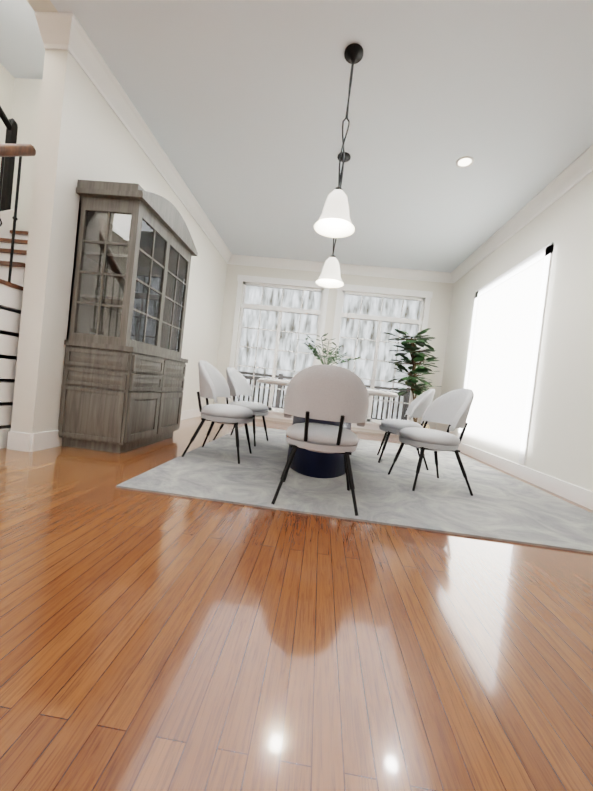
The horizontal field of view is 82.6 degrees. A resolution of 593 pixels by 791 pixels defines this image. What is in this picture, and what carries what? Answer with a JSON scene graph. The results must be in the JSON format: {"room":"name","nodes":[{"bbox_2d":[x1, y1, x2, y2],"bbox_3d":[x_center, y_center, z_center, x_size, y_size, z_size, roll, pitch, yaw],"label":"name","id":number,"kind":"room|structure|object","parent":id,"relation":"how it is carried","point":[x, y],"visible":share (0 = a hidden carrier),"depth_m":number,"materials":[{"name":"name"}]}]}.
{"room":"dining room","nodes":[
{"label":"dining room","id":0,"kind":"room"},
{"bbox_2d":[0,0,227,433],"bbox_3d":[-1.787,-1.832,3.828,0.200,4.500,6.350,6,1,4],"label":"wall","id":1,"kind":"structure","parent":0,"point":[72,130],"depth_m":2.75,"materials":[{"name":"white paint"}]},
{"bbox_2d":[11,12,230,451],"bbox_3d":[-1.673,-1.183,4.587,0.120,3.200,4.280,6,1,4],"label":"trim","id":2,"kind":"structure","parent":1,"relation":"attached to","point":[61,30],"depth_m":2.96,"materials":[{"name":"white wood"}]},
{"bbox_2d":[0,416,592,790],"bbox_3d":[-1.287,0.639,-0.333,7.230,0.100,14.650,6,1,4],"label":"floor","id":3,"kind":"structure","parent":0,"point":[150,641],"depth_m":0.95,"materials":[{"name":"brown wood"}]},
{"bbox_2d":[0,209,28,448],"bbox_3d":[-3.150,-1.595,2.729,2.286,3.780,3.748,6,1,4],"label":"flight","id":4,"kind":"object","parent":3,"relation":"on","point":[11,295],"visible":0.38,"depth_m":2.62,"materials":[{"name":"white wood"}]},
{"bbox_2d":[0,106,35,281],"bbox_3d":[-2.536,-2.034,2.078,1.025,4.460,2.645,6,1,4],"label":"stair rail","id":5,"kind":"object","parent":4,"relation":"attached to","point":[10,149],"visible":0.96,"depth_m":2.60,"materials":[{"name":"brown wood"}]},
{"bbox_2d":[58,180,197,452],"bbox_3d":[-1.563,-0.703,3.352,0.600,2.330,1.200,6,1,4],"label":"tall cabinet","id":6,"kind":"object","parent":3,"relation":"on","point":[124,370],"visible":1,"depth_m":2.87,"materials":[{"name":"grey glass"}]},
{"bbox_2d":[116,426,592,553],"bbox_3d":[0.688,0.707,3.656,3.320,0.012,3.500,6,1,4],"label":"area rug","id":7,"kind":"object","parent":3,"relation":"on","point":[499,506],"visible":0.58,"depth_m":2.47,"materials":[{"name":"grey carpet"}]},
{"bbox_2d":[182,360,253,463],"bbox_3d":[-0.668,0.131,3.148,0.553,0.864,0.547,6,1,4],"label":"dining chair","id":8,"kind":"object","parent":7,"relation":"on","point":[213,383],"visible":1,"depth_m":2.97,"materials":[{"name":"grey fabric"}]},
{"bbox_2d":[213,367,268,445],"bbox_3d":[-0.609,0.116,4.053,0.582,0.864,0.574,6,1,4],"label":"dining chair","id":9,"kind":"object","parent":7,"relation":"on","point":[238,383],"visible":0.79,"depth_m":3.93,"materials":[{"name":"grey fabric"}]},
{"bbox_2d":[271,364,368,515],"bbox_3d":[0.172,0.246,2.242,0.547,0.864,0.553,6,1,4],"label":"dining chair","id":10,"kind":"object","parent":7,"relation":"on","point":[334,393],"visible":1,"depth_m":2.04,"materials":[{"name":"grey fabric"}]},
{"bbox_2d":[257,378,397,477],"bbox_3d":[0.248,0.282,3.332,1.240,0.750,2.340,6,1,4],"label":"dining table","id":11,"kind":"object","parent":7,"relation":"on","point":[305,462],"visible":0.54,"depth_m":2.75,"materials":[{"name":"white"}]},
{"bbox_2d":[297,333,360,364],"bbox_3d":[0.295,-0.320,3.169,0.600,0.462,0.604,6,1,4],"label":"plant","id":12,"kind":"object","parent":11,"relation":"on","point":[315,352],"visible":0.65,"depth_m":3.07,"materials":[{"name":"green plant"}]},
{"bbox_2d":[377,389,434,469],"bbox_3d":[1.227,0.326,3.803,0.582,0.864,0.574,6,1,4],"label":"dining chair","id":13,"kind":"object","parent":7,"relation":"on","point":[419,405],"visible":0.77,"depth_m":3.64,"materials":[{"name":"grey fabric"}]},
{"bbox_2d":[388,388,473,495],"bbox_3d":[1.181,0.343,2.921,0.610,0.864,0.602,6,1,4],"label":"dining chair","id":14,"kind":"object","parent":7,"relation":"on","point":[452,408],"visible":1,"depth_m":2.79,"materials":[{"name":"grey fabric"}]},
{"bbox_2d":[384,328,441,428],"bbox_3d":[2.012,-0.191,5.928,1.125,1.979,0.882,6,1,4],"label":"potted tree","id":15,"kind":"object","parent":3,"relation":"on","point":[411,348],"visible":0.9,"depth_m":5.83,"materials":[{"name":"green plant"}]},
{"bbox_2d":[0,0,592,272],"bbox_3d":[-0.849,-3.296,-0.428,7.230,1.420,14.650,6,1,4],"label":"ceiling","id":16,"kind":"structure","parent":0,"point":[240,106],"depth_m":2.98,"materials":[{"name":"white paint"}]},
{"bbox_2d":[316,152,350,287],"bbox_3d":[0.429,-1.861,3.586,0.300,1.340,0.300,6,1,4],"label":"dining pendant light","id":17,"kind":"object","parent":16,"relation":"hanging from","point":[329,277],"visible":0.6,"depth_m":3.55,"materials":[{"name":"white glass"},{"name":"black iron"}]},
{"bbox_2d":[314,43,362,237],"bbox_3d":[0.350,-1.873,2.488,0.300,1.280,0.300,6,1,4],"label":"dining pendant light","id":18,"kind":"object","parent":16,"relation":"hanging from","point":[334,221],"visible":1,"depth_m":2.47,"materials":[{"name":"white glass"},{"name":"black iron"}]},
{"bbox_2d":[456,156,473,167],"bbox_3d":[1.719,-2.385,3.450,0.168,0.006,0.168,5,2,-41],"label":"recessed light","id":19,"kind":"object","parent":16,"relation":"in","point":[464,161],"visible":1,"depth_m":3.43,"materials":[{"name":"white"}]},
{"bbox_2d":[216,264,451,435],"bbox_3d":[0.658,-0.976,6.766,4.410,3.200,0.150,6,1,4],"label":"wall","id":20,"kind":"structure","parent":0,"point":[441,300],"depth_m":6.64,"materials":[{"name":"white paint"}]},
{"bbox_2d":[225,275,329,419],"bbox_3d":[-0.403,-0.944,6.792,1.870,2.780,0.140,6,1,4],"label":"window","id":21,"kind":"structure","parent":20,"relation":"in","point":[320,313],"depth_m":6.79,"materials":[{"name":"white wood"}]},
{"bbox_2d":[231,253,450,282],"bbox_3d":[0.594,-0.980,6.641,4.340,3.200,0.110,6,1,4],"label":"trim","id":22,"kind":"structure","parent":20,"relation":"attached to","point":[398,273],"depth_m":6.58,"materials":[{"name":"white wood"}]},
{"bbox_2d":[329,284,432,430],"bbox_3d":[1.564,-0.721,6.647,1.840,2.780,0.140,6,1,4],"label":"window","id":23,"kind":"structure","parent":20,"relation":"in","point":[426,296],"depth_m":6.64,"materials":[{"name":"white wood"}]},
{"bbox_2d":[436,171,592,491],"bbox_3d":[2.398,-0.602,-0.705,0.150,3.200,14.800,6,1,4],"label":"wall","id":24,"kind":"structure","parent":0,"point":[560,443],"depth_m":3.78,"materials":[{"name":"white paint"}]},
{"bbox_2d":[458,242,553,464],"bbox_3d":[2.682,-0.460,4.541,0.020,2.410,1.800,6,1,4],"label":"window","id":25,"kind":"structure","parent":24,"relation":"in","point":[545,253],"depth_m":3.72,"materials":[{"name":"white wood"}]},
{"bbox_2d":[451,144,592,509],"bbox_3d":[2.269,-0.617,-0.696,0.110,3.200,14.500,6,1,4],"label":"trim","id":26,"kind":"structure","parent":24,"relation":"attached to","point":[582,166],"depth_m":3.75,"materials":[{"name":"white wood"}]},
{"label":"outside","id":27,"kind":"structure","parent":0,"visible":0},
{"bbox_3d":[0.559,0.661,8.560,10.500,0.120,3.340,6,1,4],"label":"deck","id":28,"kind":"object","parent":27,"visible":0},
{"bbox_2d":[235,371,410,419],"bbox_3d":[0.698,0.054,9.513,10.500,1.070,0.140,6,1,4],"label":"rail","id":29,"kind":"object","parent":28,"relation":"on","point":[406,397],"visible":0.06,"depth_m":9.51,"materials":[{"name":"white wood"}]},
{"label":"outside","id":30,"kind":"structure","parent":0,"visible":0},
{"bbox_2d":[235,286,420,418],"bbox_3d":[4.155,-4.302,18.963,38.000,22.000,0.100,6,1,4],"label":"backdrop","id":31,"kind":"structure","parent":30,"point":[309,323],"depth_m":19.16,"materials":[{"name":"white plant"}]}
]}

